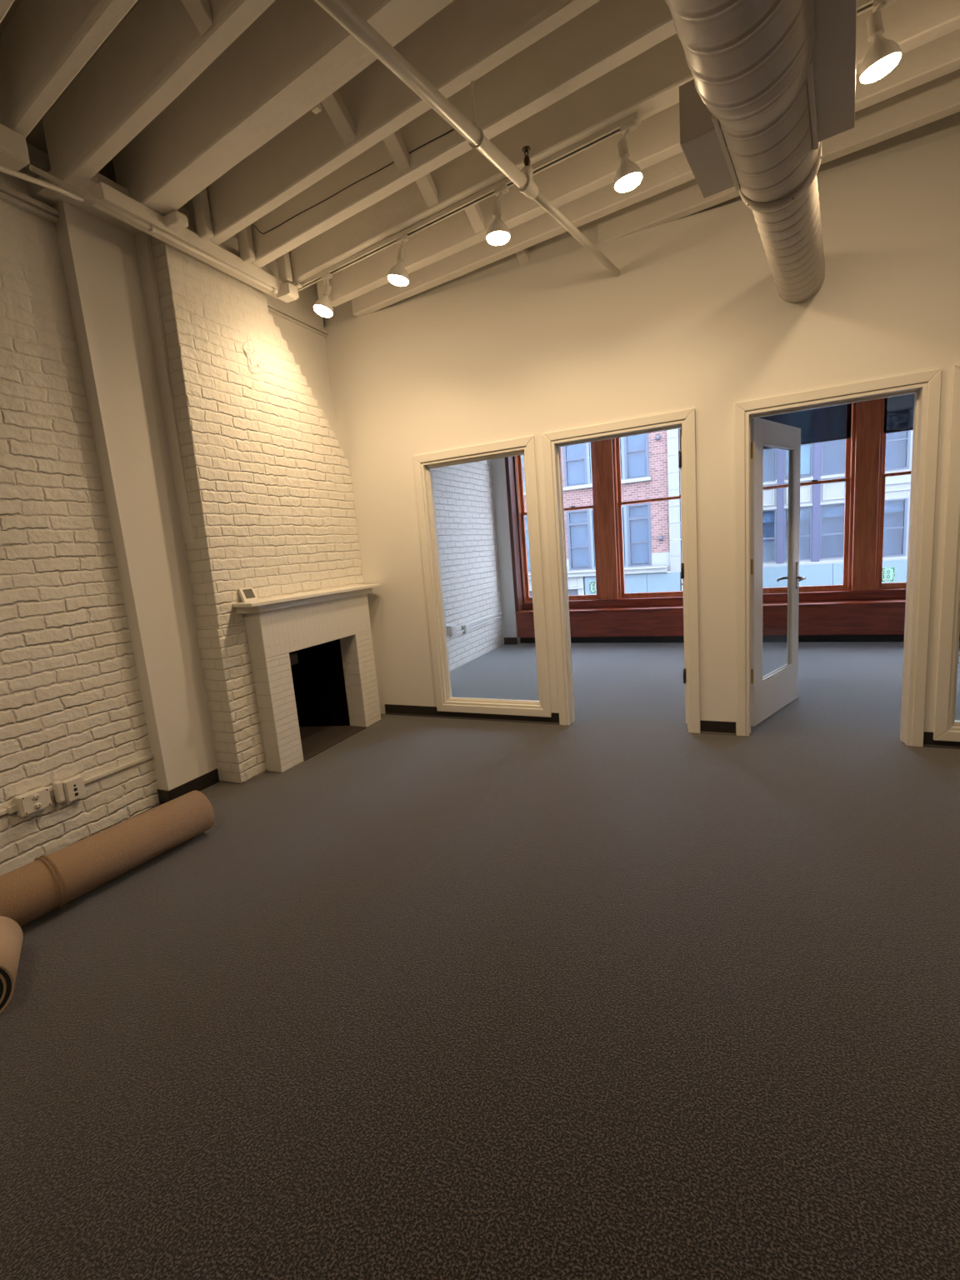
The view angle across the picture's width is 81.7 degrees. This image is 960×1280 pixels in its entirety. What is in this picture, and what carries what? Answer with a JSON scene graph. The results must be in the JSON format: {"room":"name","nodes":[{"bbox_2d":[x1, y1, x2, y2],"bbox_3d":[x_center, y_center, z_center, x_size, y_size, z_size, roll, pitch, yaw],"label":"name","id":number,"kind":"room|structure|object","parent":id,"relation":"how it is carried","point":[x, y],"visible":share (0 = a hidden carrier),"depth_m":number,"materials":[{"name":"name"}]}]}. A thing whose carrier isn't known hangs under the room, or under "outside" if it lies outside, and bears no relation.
{"room":"empty office","nodes":[
{"label":"empty office","id":0,"kind":"room"},
{"bbox_2d":[0,142,159,875],"bbox_3d":[-3.216,-0.287,0.861,0.250,3.500,5.400,0,10,25],"label":"wall","id":1,"kind":"structure","parent":0,"point":[71,702],"depth_m":2.82,"materials":[{"name":"brick"}]},
{"bbox_2d":[5,786,52,817],"bbox_3d":[-2.194,0.794,2.702,0.056,0.100,0.168,0,10,25],"label":"box","id":2,"kind":"object","parent":1,"relation":"attached to","point":[27,803],"visible":1,"depth_m":2.69,"materials":[{"name":"white plastic"}]},
{"bbox_2d":[0,183,59,223],"bbox_3d":[-3.189,-1.707,0.581,0.050,0.050,5.026,0,10,25],"label":"trim","id":3,"kind":"structure","parent":1,"relation":"attached to","point":[7,194],"depth_m":2.70,"materials":[{"name":"white paint"}]},
{"bbox_2d":[52,775,86,803],"bbox_3d":[-2.122,0.768,2.869,0.047,0.120,0.130,0,10,25],"label":"box","id":4,"kind":"object","parent":1,"relation":"attached to","point":[72,788],"visible":1,"depth_m":2.85,"materials":[{"name":"white plastic"}]},
{"bbox_2d":[28,182,142,235],"bbox_3d":[-2.048,-2.256,2.883,0.202,0.055,0.524,0,10,25],"label":"wall plate","id":5,"kind":"object","parent":1,"relation":"attached to","point":[50,197],"depth_m":2.82,"materials":[{"name":"paint"}]},
{"bbox_2d":[83,754,154,784],"bbox_3d":[-2.026,0.723,3.115,0.016,0.022,0.410,0,10,25],"label":"surface raceway","id":6,"kind":"object","parent":1,"relation":"attached to","point":[151,756],"visible":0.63,"depth_m":3.10,"materials":[{"name":"white paint"}]},
{"bbox_2d":[157,768,219,804],"bbox_3d":[-1.816,0.910,3.471,0.096,0.090,0.352,0,10,25],"label":"baseboard","id":7,"kind":"structure","parent":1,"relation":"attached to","point":[212,777],"depth_m":3.43,"materials":[{"name":"black plastic"}]},
{"bbox_2d":[51,200,219,790],"bbox_3d":[-1.945,-0.645,3.241,0.112,3.245,0.372,0,10,25],"label":"wall pier","id":8,"kind":"object","parent":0,"point":[100,260],"visible":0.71,"depth_m":3.15,"materials":[{"name":"white paint"}]},
{"bbox_2d":[0,0,316,284],"bbox_3d":[0.547,-2.565,1.698,6.800,0.120,10.800,0,10,25],"label":"ceiling","id":9,"kind":"structure","parent":0,"point":[36,137],"depth_m":2.66,"materials":[{"name":"beige paint"}]},
{"bbox_2d":[0,0,14,23],"bbox_3d":[0.372,-2.139,0.482,6.400,0.302,0.073,1,11,33],"label":"joist","id":10,"kind":"object","parent":9,"relation":"attached to","point":[5,5],"visible":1,"depth_m":1.79,"materials":[{"name":"paint"}]},
{"bbox_2d":[0,0,137,138],"bbox_3d":[0.504,-2.182,0.681,6.400,0.302,0.060,1,11,33],"label":"joist","id":11,"kind":"object","parent":9,"relation":"attached to","point":[44,44],"visible":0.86,"depth_m":2.06,"materials":[{"name":"paint"}]},
{"bbox_2d":[0,123,29,170],"bbox_3d":[-1.994,-2.010,2.224,0.140,0.106,0.255,0,10,25],"label":"junction box","id":12,"kind":"object","parent":11,"relation":"attached to","point":[13,148],"visible":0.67,"depth_m":2.27,"materials":[{"name":"white paint"}]},
{"bbox_2d":[0,165,84,201],"bbox_3d":[-1.914,-1.925,2.296,0.028,0.182,0.640,-3,9,12],"label":"conduit","id":13,"kind":"object","parent":12,"relation":"attached to","point":[6,170],"visible":0.97,"depth_m":2.38,"materials":[{"name":"white metal"}]},
{"bbox_2d":[180,0,212,35],"bbox_3d":[-1.020,-2.251,1.836,0.072,0.279,0.204,1,11,33],"label":"strut","id":14,"kind":"object","parent":11,"relation":"attached to","point":[199,11],"visible":1,"depth_m":1.91,"materials":[{"name":"paint"}]},
{"bbox_2d":[42,0,274,194],"bbox_3d":[0.651,-2.230,0.902,6.400,0.302,0.076,1,11,33],"label":"joist","id":15,"kind":"object","parent":9,"relation":"attached to","point":[157,51],"visible":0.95,"depth_m":2.21,"materials":[{"name":"paint"}]},
{"bbox_2d":[112,0,454,215],"bbox_3d":[0.834,-2.290,1.178,6.400,0.301,0.148,1,11,33],"label":"joist","id":16,"kind":"object","parent":9,"relation":"attached to","point":[294,55],"visible":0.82,"depth_m":2.29,"materials":[{"name":"paint"}]},
{"bbox_2d":[310,103,321,114],"bbox_3d":[-0.681,-2.210,2.305,0.035,0.022,0.028,1,11,33],"label":"clip","id":17,"kind":"object","parent":16,"relation":"attached to","point":[316,109],"visible":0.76,"depth_m":2.30,"materials":[{"name":"white paint"}]},
{"bbox_2d":[187,0,599,244],"bbox_3d":[1.026,-2.352,1.468,6.400,0.302,0.073,1,11,33],"label":"joist","id":18,"kind":"object","parent":9,"relation":"attached to","point":[465,40],"visible":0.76,"depth_m":2.39,"materials":[{"name":"paint"}]},
{"bbox_2d":[192,187,213,241],"bbox_3d":[-1.542,-2.392,3.074,0.085,0.308,0.050,1,11,33],"label":"cleat","id":19,"kind":"object","parent":18,"relation":"attached to","point":[201,205],"visible":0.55,"depth_m":3.06,"materials":[{"name":"paint"}]},
{"bbox_2d":[321,90,355,144],"bbox_3d":[-0.662,-2.370,2.390,0.072,0.280,0.246,1,11,33],"label":"strut","id":20,"kind":"object","parent":18,"relation":"attached to","point":[334,105],"visible":0.49,"depth_m":2.44,"materials":[{"name":"paint"}]},
{"bbox_2d":[314,0,619,276],"bbox_3d":[-0.110,-2.097,2.120,0.075,0.241,3.410,2,11,35],"label":"pipe","id":21,"kind":"object","parent":18,"relation":"hanging from","point":[341,11],"visible":1,"depth_m":2.10,"materials":[{"name":"white metal"}]},
{"bbox_2d":[236,0,676,268],"bbox_3d":[1.191,-2.406,1.718,6.400,0.302,0.081,1,11,33],"label":"joist","id":22,"kind":"object","parent":9,"relation":"attached to","point":[607,35],"visible":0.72,"depth_m":2.45,"materials":[{"name":"paint"}]},
{"bbox_2d":[88,181,282,299],"bbox_3d":[-1.574,-2.229,3.179,0.105,0.073,1.215,0,10,25],"label":"beam","id":23,"kind":"structure","parent":22,"relation":"attached to","point":[101,191],"depth_m":3.01,"materials":[{"name":"paint"}]},
{"bbox_2d":[80,172,129,196],"bbox_3d":[-1.853,-2.247,2.733,0.185,0.055,0.178,0,10,25],"label":"wall plate","id":24,"kind":"object","parent":23,"relation":"attached to","point":[97,178],"depth_m":2.72,"materials":[{"name":"paint"}]},
{"bbox_2d":[29,164,277,294],"bbox_3d":[-1.617,-2.139,2.984,0.031,0.041,1.410,0,10,25],"label":"conduit","id":25,"kind":"object","parent":23,"relation":"attached to","point":[150,227],"visible":1,"depth_m":2.79,"materials":[{"name":"white metal"}]},
{"bbox_2d":[163,210,188,231],"bbox_3d":[-1.607,-2.195,2.915,0.135,0.055,0.075,0,10,25],"label":"bracket","id":26,"kind":"object","parent":23,"relation":"attached to","point":[176,221],"visible":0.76,"depth_m":2.89,"materials":[{"name":"metal"}]},
{"bbox_2d":[217,242,239,257],"bbox_3d":[-1.500,-2.373,3.336,0.047,0.055,0.164,0,10,25],"label":"wall plate","id":27,"kind":"object","parent":23,"relation":"attached to","point":[222,245],"depth_m":3.40,"materials":[{"name":"paint"}]},
{"bbox_2d":[276,282,302,302],"bbox_3d":[-1.262,-2.305,3.672,0.140,0.086,0.110,0,10,25],"label":"junction box","id":28,"kind":"object","parent":23,"relation":"attached to","point":[288,292],"visible":0.98,"depth_m":3.65,"materials":[{"name":"white paint"}]},
{"bbox_2d":[237,225,254,264],"bbox_3d":[-1.417,-2.446,3.345,0.085,0.308,0.050,1,11,33],"label":"cleat","id":29,"kind":"object","parent":22,"relation":"attached to","point":[245,236],"visible":0.58,"depth_m":3.33,"materials":[{"name":"paint"}]},
{"bbox_2d":[253,128,454,234],"bbox_3d":[-0.739,-2.420,2.943,1.472,0.122,0.009,1,11,33],"label":"cable","id":30,"kind":"object","parent":22,"relation":"attached to","point":[453,128],"visible":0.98,"depth_m":2.90,"materials":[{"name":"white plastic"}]},
{"bbox_2d":[383,130,409,173],"bbox_3d":[-0.442,-2.423,2.608,0.072,0.280,0.230,1,11,33],"label":"strut","id":31,"kind":"object","parent":22,"relation":"attached to","point":[394,142],"visible":0.44,"depth_m":2.67,"materials":[{"name":"paint"}]},
{"bbox_2d":[289,33,694,284],"bbox_3d":[1.372,-2.464,1.990,6.400,0.304,0.120,1,11,33],"label":"joist","id":32,"kind":"object","parent":9,"relation":"attached to","point":[648,83],"visible":0.46,"depth_m":2.69,"materials":[{"name":"paint"}]},
{"bbox_2d":[276,251,292,283],"bbox_3d":[-1.287,-2.502,3.627,0.085,0.308,0.050,1,11,33],"label":"cleat","id":33,"kind":"object","parent":32,"relation":"attached to","point":[283,262],"visible":0.39,"depth_m":3.62,"materials":[{"name":"paint"}]},
{"bbox_2d":[415,172,438,207],"bbox_3d":[-0.327,-2.479,2.899,0.072,0.280,0.233,1,11,33],"label":"strut","id":34,"kind":"object","parent":32,"relation":"attached to","point":[426,184],"visible":0.44,"depth_m":2.96,"materials":[{"name":"paint"}]},
{"bbox_2d":[297,111,640,291],"bbox_3d":[-0.277,-2.348,3.115,2.355,0.028,0.048,1,11,33],"label":"track","id":35,"kind":"object","parent":32,"relation":"attached to","point":[612,130],"visible":0.81,"depth_m":2.95,"materials":[{"name":"white metal"}]},
{"bbox_2d":[313,272,333,317],"bbox_3d":[-1.019,-2.248,3.634,0.162,0.228,0.124,0,10,25],"label":"lamp","id":36,"kind":"object","parent":35,"relation":"attached to","point":[322,307],"visible":1,"depth_m":3.62,"materials":[{"name":"white plastic"}]},
{"bbox_2d":[322,284,331,298],"bbox_3d":[-1.004,-2.292,3.644,0.062,0.075,0.048,-6,9,-10],"label":"socket","id":37,"kind":"object","parent":36,"relation":"attached to","point":[327,288],"depth_m":3.63,"materials":[{"name":"white plastic"}]},
{"bbox_2d":[388,234,409,286],"bbox_3d":[-0.474,-2.229,3.276,0.158,0.239,0.125,0,10,25],"label":"lamp","id":38,"kind":"object","parent":35,"relation":"attached to","point":[397,275],"visible":1,"depth_m":3.25,"materials":[{"name":"white plastic"}]},
{"bbox_2d":[396,247,404,263],"bbox_3d":[-0.466,-2.264,3.266,0.059,0.074,0.048,0,10,25],"label":"socket","id":39,"kind":"object","parent":38,"relation":"attached to","point":[401,252],"depth_m":3.25,"materials":[{"name":"white plastic"}]},
{"bbox_2d":[486,184,509,245],"bbox_3d":[0.088,-2.211,2.902,0.125,0.245,0.124,-7,9,-12],"label":"lamp","id":40,"kind":"object","parent":35,"relation":"attached to","point":[497,233],"visible":1,"depth_m":2.87,"materials":[{"name":"white plastic"}]},
{"bbox_2d":[492,200,501,218],"bbox_3d":[0.087,-2.242,2.890,0.048,0.068,0.049,0,10,25],"label":"socket","id":41,"kind":"object","parent":40,"relation":"attached to","point":[496,204],"depth_m":2.87,"materials":[{"name":"white plastic"}]},
{"bbox_2d":[614,120,642,192],"bbox_3d":[0.669,-2.191,2.521,0.124,0.254,0.124,0,10,25],"label":"lamp","id":42,"kind":"object","parent":35,"relation":"attached to","point":[628,176],"visible":1,"depth_m":2.49,"materials":[{"name":"white plastic"}]},
{"bbox_2d":[617,138,629,160],"bbox_3d":[0.649,-2.216,2.508,0.052,0.072,0.054,0,10,25],"label":"socket","id":43,"kind":"object","parent":42,"relation":"attached to","point":[622,147],"depth_m":2.49,"materials":[{"name":"white plastic"}]},
{"bbox_2d":[856,0,873,15],"bbox_3d":[2.169,-2.287,1.507,1.930,0.024,0.040,1,11,33],"label":"track","id":44,"kind":"object","parent":32,"relation":"attached to","point":[863,6],"visible":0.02,"depth_m":2.01,"materials":[{"name":"white metal"}]},
{"bbox_2d":[859,0,900,84],"bbox_3d":[1.448,-2.176,2.007,0.124,0.244,0.124,0,10,25],"label":"lamp","id":45,"kind":"object","parent":44,"relation":"attached to","point":[883,54],"visible":1,"depth_m":1.98,"materials":[{"name":"white plastic"}]},
{"bbox_2d":[866,10,884,41],"bbox_3d":[1.418,-2.204,1.992,0.059,0.074,0.048,-6,9,-11],"label":"socket","id":46,"kind":"object","parent":45,"relation":"attached to","point":[874,22],"depth_m":1.98,"materials":[{"name":"white plastic"}]},
{"bbox_2d":[328,0,959,307],"bbox_3d":[1.570,-2.529,2.288,6.400,0.302,0.078,1,11,33],"label":"joist","id":47,"kind":"object","parent":9,"relation":"attached to","point":[912,24],"visible":0.41,"depth_m":2.95,"materials":[{"name":"paint"}]},
{"bbox_2d":[316,280,330,302],"bbox_3d":[-1.127,-2.572,3.976,0.085,0.308,0.050,1,11,33],"label":"cleat","id":48,"kind":"object","parent":47,"relation":"attached to","point":[321,284],"visible":0.11,"depth_m":3.97,"materials":[{"name":"paint"}]},
{"bbox_2d":[464,203,484,233],"bbox_3d":[-0.081,-2.543,3.170,0.072,0.280,0.268,1,11,33],"label":"strut","id":49,"kind":"object","parent":47,"relation":"attached to","point":[475,216],"visible":0.44,"depth_m":3.25,"materials":[{"name":"paint"}]},
{"bbox_2d":[351,29,959,316],"bbox_3d":[1.711,-2.575,2.501,6.400,0.302,0.082,1,11,33],"label":"joist","id":50,"kind":"object","parent":9,"relation":"attached to","point":[940,57],"visible":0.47,"depth_m":3.15,"materials":[{"name":"paint"}]},
{"bbox_2d":[515,248,529,264],"bbox_3d":[0.242,-2.650,3.666,0.072,0.280,0.261,1,11,33],"label":"strut","id":51,"kind":"object","parent":50,"relation":"attached to","point":[522,256],"visible":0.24,"depth_m":3.73,"materials":[{"name":"paint"}]},
{"bbox_2d":[597,69,959,243],"bbox_3d":[2.663,-2.615,2.273,4.560,0.302,0.076,1,11,33],"label":"joist","id":52,"kind":"object","parent":9,"relation":"attached to","point":[938,98],"visible":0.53,"depth_m":2.78,"materials":[{"name":"paint"}]},
{"bbox_2d":[134,206,504,671],"bbox_3d":[-0.906,-1.253,5.675,0.430,3.500,5.050,0,10,25],"label":"wall","id":53,"kind":"structure","parent":0,"point":[463,493],"depth_m":6.36,"materials":[{"name":"brick"}]},
{"bbox_2d":[266,302,328,337],"bbox_3d":[-1.381,-2.374,4.104,0.035,0.038,0.750,0,10,25],"label":"trim","id":54,"kind":"structure","parent":53,"relation":"attached to","point":[272,308],"depth_m":4.12,"materials":[{"name":"white paint"}]},
{"bbox_2d":[446,624,456,636],"bbox_3d":[-0.320,-0.109,6.382,0.060,0.120,0.130,0,10,25],"label":"box","id":55,"kind":"object","parent":53,"relation":"attached to","point":[452,629],"visible":1,"depth_m":6.33,"materials":[{"name":"white paint"}]},
{"bbox_2d":[446,615,503,638],"bbox_3d":[-0.208,-0.109,6.672,0.020,0.024,2.600,0,10,25],"label":"surface raceway","id":56,"kind":"object","parent":53,"relation":"attached to","point":[502,616],"visible":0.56,"depth_m":7.12,"materials":[{"name":"white paint"}]},
{"bbox_2d":[461,611,503,627],"bbox_3d":[0.054,-0.278,7.245,0.020,0.024,1.300,0,10,25],"label":"surface raceway","id":57,"kind":"object","parent":53,"relation":"attached to","point":[500,612],"visible":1,"depth_m":7.21,"materials":[{"name":"white paint"}]},
{"bbox_2d":[504,637,517,644],"bbox_3d":[0.428,0.014,7.850,0.210,0.100,0.014,0,10,25],"label":"baseboard","id":58,"kind":"structure","parent":53,"relation":"attached to","point":[507,641],"depth_m":7.85,"materials":[{"name":"black plastic"}]},
{"bbox_2d":[0,641,959,1279],"bbox_3d":[0.834,0.997,2.276,6.800,0.120,10.800,0,10,25],"label":"floor","id":59,"kind":"structure","parent":0,"point":[621,991],"depth_m":1.65,"materials":[{"name":"carpet"}]},
{"bbox_2d":[0,915,23,1013],"bbox_3d":[-1.668,1.089,1.845,0.208,0.200,0.303,-11,11,-34],"label":"roll","id":60,"kind":"object","parent":59,"relation":"on","point":[11,933],"visible":1,"depth_m":1.84,"materials":[{"name":"brown cardboard"}]},
{"bbox_2d":[0,790,214,926],"bbox_3d":[-1.804,1.013,2.312,0.237,0.224,1.402,1,11,29],"label":"roll","id":61,"kind":"object","parent":59,"relation":"on","point":[29,892],"visible":1,"depth_m":2.42,"materials":[{"name":"brown"}]},
{"bbox_2d":[150,235,380,784],"bbox_3d":[-1.477,-0.808,4.029,0.709,3.240,1.521,0,10,25],"label":"fireplace","id":62,"kind":"object","parent":59,"relation":"on","point":[289,675],"visible":0.99,"depth_m":3.65,"materials":[{"name":"brick"}]},
{"bbox_2d":[237,587,258,602],"bbox_3d":[-1.485,-0.286,3.555,0.058,0.096,0.104,0,10,29],"label":"thermostat","id":63,"kind":"object","parent":62,"relation":"on","point":[247,594],"visible":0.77,"depth_m":3.54,"materials":[{"name":"white plastic"}]},
{"bbox_2d":[232,583,380,607],"bbox_3d":[-1.190,-0.335,4.037,0.199,0.024,1.399,0,10,25],"label":"mantel shelf","id":64,"kind":"object","parent":62,"relation":"attached to","point":[284,598],"depth_m":3.91,"materials":[{"name":"white paint"}]},
{"bbox_2d":[515,599,959,643],"bbox_3d":[3.199,-0.197,6.650,5.830,0.458,0.220,0,10,25],"label":"wall panel","id":65,"kind":"object","parent":59,"relation":"on","point":[883,620],"visible":0.7,"depth_m":6.45,"materials":[{"name":"red wood"}]},
{"bbox_2d":[490,457,519,644],"bbox_3d":[0.336,-1.682,7.702,0.225,3.500,0.250,0,10,25],"label":"pier","id":66,"kind":"object","parent":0,"point":[498,471],"visible":0.36,"depth_m":7.65,"materials":[{"name":"white paint"}]},
{"bbox_2d":[505,455,524,611],"bbox_3d":[0.499,-1.700,7.703,0.075,2.590,0.368,0,10,25],"label":"trim","id":67,"kind":"structure","parent":66,"relation":"attached to","point":[510,462],"depth_m":7.64,"materials":[{"name":"red wood"}]},
{"bbox_2d":[324,133,959,734],"bbox_3d":[1.634,-0.951,3.489,6.040,3.200,0.120,0,10,25],"label":"wall","id":68,"kind":"structure","parent":0,"point":[695,316],"depth_m":3.54,"materials":[{"name":"white paint"}]},
{"bbox_2d":[385,704,559,724],"bbox_3d":[-0.115,0.602,4.526,1.578,0.090,0.014,0,10,25],"label":"baseboard","id":69,"kind":"structure","parent":68,"relation":"attached to","point":[390,709],"depth_m":4.55,"materials":[{"name":"black plastic"}]},
{"bbox_2d":[412,435,551,717],"bbox_3d":[0.037,-0.432,4.318,0.988,2.053,0.143,0,10,25],"label":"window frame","id":70,"kind":"structure","parent":68,"relation":"in","point":[423,464],"depth_m":4.30,"materials":[{"name":"white paint"}]},
{"bbox_2d":[542,408,699,733],"bbox_3d":[1.175,-0.488,4.270,0.992,2.112,1.011,0,10,25],"label":"door frame","id":71,"kind":"structure","parent":68,"relation":"in","point":[684,420],"depth_m":3.77,"materials":[{"name":"white paint"}]},
{"bbox_2d":[700,720,735,735],"bbox_3d":[1.596,0.592,3.738,0.231,0.090,0.014,0,10,25],"label":"baseboard","id":72,"kind":"structure","parent":68,"relation":"attached to","point":[718,727],"depth_m":3.74,"materials":[{"name":"black plastic"}]},
{"bbox_2d":[665,0,857,302],"bbox_3d":[0.841,-1.717,1.681,0.495,0.327,3.680,1,11,33],"label":"spiral duct","id":73,"kind":"object","parent":68,"relation":"attached to","point":[774,80],"visible":1,"depth_m":1.70,"materials":[{"name":"silver metal"}]},
{"bbox_2d":[734,368,941,746],"bbox_3d":[2.273,-0.486,3.745,0.998,2.102,0.974,0,10,25],"label":"door","id":74,"kind":"structure","parent":68,"relation":"in","point":[758,697],"depth_m":3.37,"materials":[{"name":"white paint"}]},
{"bbox_2d":[923,731,959,749],"bbox_3d":[3.541,0.580,2.843,2.053,0.090,0.014,0,10,25],"label":"baseboard","id":75,"kind":"structure","parent":68,"relation":"attached to","point":[928,742],"depth_m":3.25,"materials":[{"name":"black plastic"}]},
{"bbox_2d":[933,364,959,741],"bbox_3d":[3.046,-0.444,2.934,0.987,2.065,0.143,0,10,25],"label":"window frame","id":76,"kind":"structure","parent":68,"relation":"in","point":[945,728],"depth_m":3.10,"materials":[{"name":"white paint"}]},
{"bbox_2d":[325,111,959,326],"bbox_3d":[1.504,-2.677,3.230,6.040,0.300,0.075,0,10,25],"label":"ceiling beam","id":77,"kind":"structure","parent":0,"point":[563,243],"depth_m":3.57,"materials":[{"name":"white paint"}]},
{"bbox_3d":[2.450,-9.871,5.448,68.000,32.000,0.430,0,10,25],"label":"wall","id":78,"kind":"structure","parent":0,"visible":0},
{"bbox_2d":[515,441,600,602],"bbox_3d":[1.063,-1.777,7.567,1.110,2.485,0.160,0,10,25],"label":"window","id":79,"kind":"structure","parent":78,"relation":"in","point":[518,458],"depth_m":7.62,"materials":[{"name":"red wood"}]},
{"bbox_2d":[589,580,595,593],"bbox_3d":[1.540,-0.713,7.521,0.126,0.170,0.002,0,10,25],"label":"paper sign","id":80,"kind":"object","parent":79,"relation":"attached to","point":[592,583],"visible":1,"depth_m":7.53,"materials":[{"name":"grey paper"}]},
{"bbox_2d":[594,439,619,599],"bbox_3d":[1.660,-1.775,7.260,0.224,2.485,0.180,0,10,25],"label":"window mullion","id":81,"kind":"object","parent":78,"relation":"attached to","point":[603,450],"depth_m":7.21,"materials":[{"name":"red wood"}]},
{"bbox_2d":[612,437,683,599],"bbox_3d":[2.314,-1.785,6.992,1.183,2.485,0.160,0,10,25],"label":"window","id":82,"kind":"structure","parent":78,"relation":"in","point":[616,442],"depth_m":7.19,"materials":[{"name":"red wood"}]},
{"bbox_2d":[522,588,905,609],"bbox_3d":[3.235,-0.478,6.720,5.840,0.105,0.035,0,10,25],"label":"trim","id":83,"kind":"structure","parent":78,"relation":"attached to","point":[899,594],"depth_m":6.57,"materials":[{"name":"red wood"}]},
{"bbox_2d":[762,402,855,593],"bbox_3d":[3.600,-1.792,6.399,1.170,2.485,0.160,0,10,25],"label":"window","id":84,"kind":"structure","parent":78,"relation":"in","point":[848,479],"depth_m":6.22,"materials":[{"name":"red wood"}]},
{"bbox_2d":[758,403,851,449],"bbox_3d":[3.509,-2.584,6.212,1.102,0.792,0.011,0,10,25],"label":"roller shade","id":85,"kind":"object","parent":84,"relation":"attached to","point":[834,422],"visible":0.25,"depth_m":6.14,"materials":[{"name":"fabric"}]},
{"bbox_2d":[850,398,881,590],"bbox_3d":[4.221,-1.791,6.081,0.218,2.485,0.180,0,10,25],"label":"window mullion","id":86,"kind":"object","parent":78,"relation":"attached to","point":[867,424],"depth_m":6.04,"materials":[{"name":"red wood"}]},
{"bbox_2d":[875,398,910,589],"bbox_3d":[4.884,-1.800,5.808,1.208,2.485,0.160,0,10,25],"label":"window","id":87,"kind":"structure","parent":78,"relation":"in","point":[878,585],"depth_m":6.05,"materials":[{"name":"red wood"}]},
{"bbox_2d":[881,566,894,582],"bbox_3d":[4.520,-0.724,6.151,0.132,0.165,0.002,0,10,25],"label":"paper sign","id":88,"kind":"object","parent":87,"relation":"attached to","point":[888,573],"visible":1,"depth_m":6.15,"materials":[{"name":"grey paper"}]},
{"bbox_2d":[883,393,914,434],"bbox_3d":[4.793,-2.592,5.621,1.140,0.792,0.011,0,10,25],"label":"roller shade","id":89,"kind":"object","parent":87,"relation":"attached to","point":[899,410],"visible":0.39,"depth_m":5.84,"materials":[{"name":"fabric"}]},
{"label":"outside","id":90,"kind":"structure","parent":0,"visible":0},
{"bbox_3d":[9.197,3.601,19.921,80.000,0.200,26.100,0,10,25],"label":"street","id":91,"kind":"object","parent":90,"visible":0},
{"bbox_2d":[521,428,682,597],"bbox_3d":[1.956,-2.696,23.190,12.180,12.300,0.600,0,10,25],"label":"window","id":92,"kind":"structure","parent":91,"relation":"on","point":[649,462],"depth_m":21.00,"materials":[{"name":"glass"}]},
{"bbox_2d":[521,455,525,490],"bbox_3d":[1.831,-7.194,22.475,0.600,2.200,0.020,0,10,25],"label":"blind","id":93,"kind":"object","parent":92,"relation":"hanging from","point":[523,477],"depth_m":22.58,"materials":[{"name":"white"}]},
{"bbox_2d":[524,518,530,569],"bbox_3d":[2.091,-3.967,22.998,0.600,2.120,0.020,0,10,25],"label":"blind","id":94,"kind":"object","parent":92,"relation":"hanging from","point":[526,519],"depth_m":23.04,"materials":[{"name":"white"}]},
{"bbox_2d":[565,443,585,484],"bbox_3d":[3.729,-7.206,21.601,0.720,2.200,0.020,0,10,25],"label":"blind","id":95,"kind":"object","parent":92,"relation":"hanging from","point":[575,469],"depth_m":21.66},
{"bbox_2d":[570,512,589,567],"bbox_3d":[3.989,-3.978,22.124,0.720,2.120,0.020,0,10,25],"label":"blind","id":96,"kind":"object","parent":92,"relation":"hanging from","point":[578,533],"depth_m":22.13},
{"bbox_2d":[623,514,625,564],"bbox_3d":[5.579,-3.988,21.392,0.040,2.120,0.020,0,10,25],"label":"blind","id":97,"kind":"object","parent":92,"relation":"hanging from","point":[623,514],"depth_m":21.40,"materials":[{"name":"white"}]},
{"bbox_2d":[626,434,646,477],"bbox_3d":[5.827,-7.218,20.635,0.680,2.200,0.020,0,10,25],"label":"blind","id":98,"kind":"object","parent":92,"relation":"hanging from","point":[637,466],"depth_m":20.69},
{"bbox_2d":[629,505,649,564],"bbox_3d":[6.087,-3.991,21.158,0.680,2.120,0.020,0,10,25],"label":"blind","id":99,"kind":"object","parent":92,"relation":"hanging from","point":[638,528],"depth_m":21.16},
{"bbox_2d":[679,428,913,587],"bbox_3d":[12.455,-2.677,18.472,10.800,12.100,0.420,0,10,25],"label":"window","id":100,"kind":"structure","parent":91,"relation":"on","point":[822,506],"depth_m":18.57,"materials":[{"name":"clear glass"}]},
{"bbox_2d":[762,511,774,522],"bbox_3d":[9.836,-4.265,19.381,0.780,0.350,0.020,0,10,25],"label":"blind","id":101,"kind":"object","parent":100,"relation":"hanging from","point":[767,517],"depth_m":19.29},
{"bbox_2d":[785,508,809,520],"bbox_3d":[10.826,-4.271,18.925,0.720,0.350,0.020,0,10,25],"label":"blind","id":102,"kind":"object","parent":100,"relation":"hanging from","point":[804,513],"depth_m":18.84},
{"bbox_2d":[785,443,810,475],"bbox_3d":[10.638,-6.608,18.546,0.720,2.100,0.020,0,10,25],"label":"blind","id":103,"kind":"object","parent":100,"relation":"hanging from","point":[805,468],"depth_m":18.55,"materials":[{"name":"white"}]},
{"bbox_2d":[821,505,844,518],"bbox_3d":[11.780,-4.276,18.486,0.700,0.350,0.020,0,10,25],"label":"blind","id":104,"kind":"object","parent":100,"relation":"hanging from","point":[835,511],"depth_m":18.48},
{"bbox_2d":[884,500,904,512],"bbox_3d":[13.111,-4.284,17.873,0.870,0.350,0.020,0,10,25],"label":"blind","id":105,"kind":"object","parent":100,"relation":"hanging from","point":[891,506],"depth_m":17.79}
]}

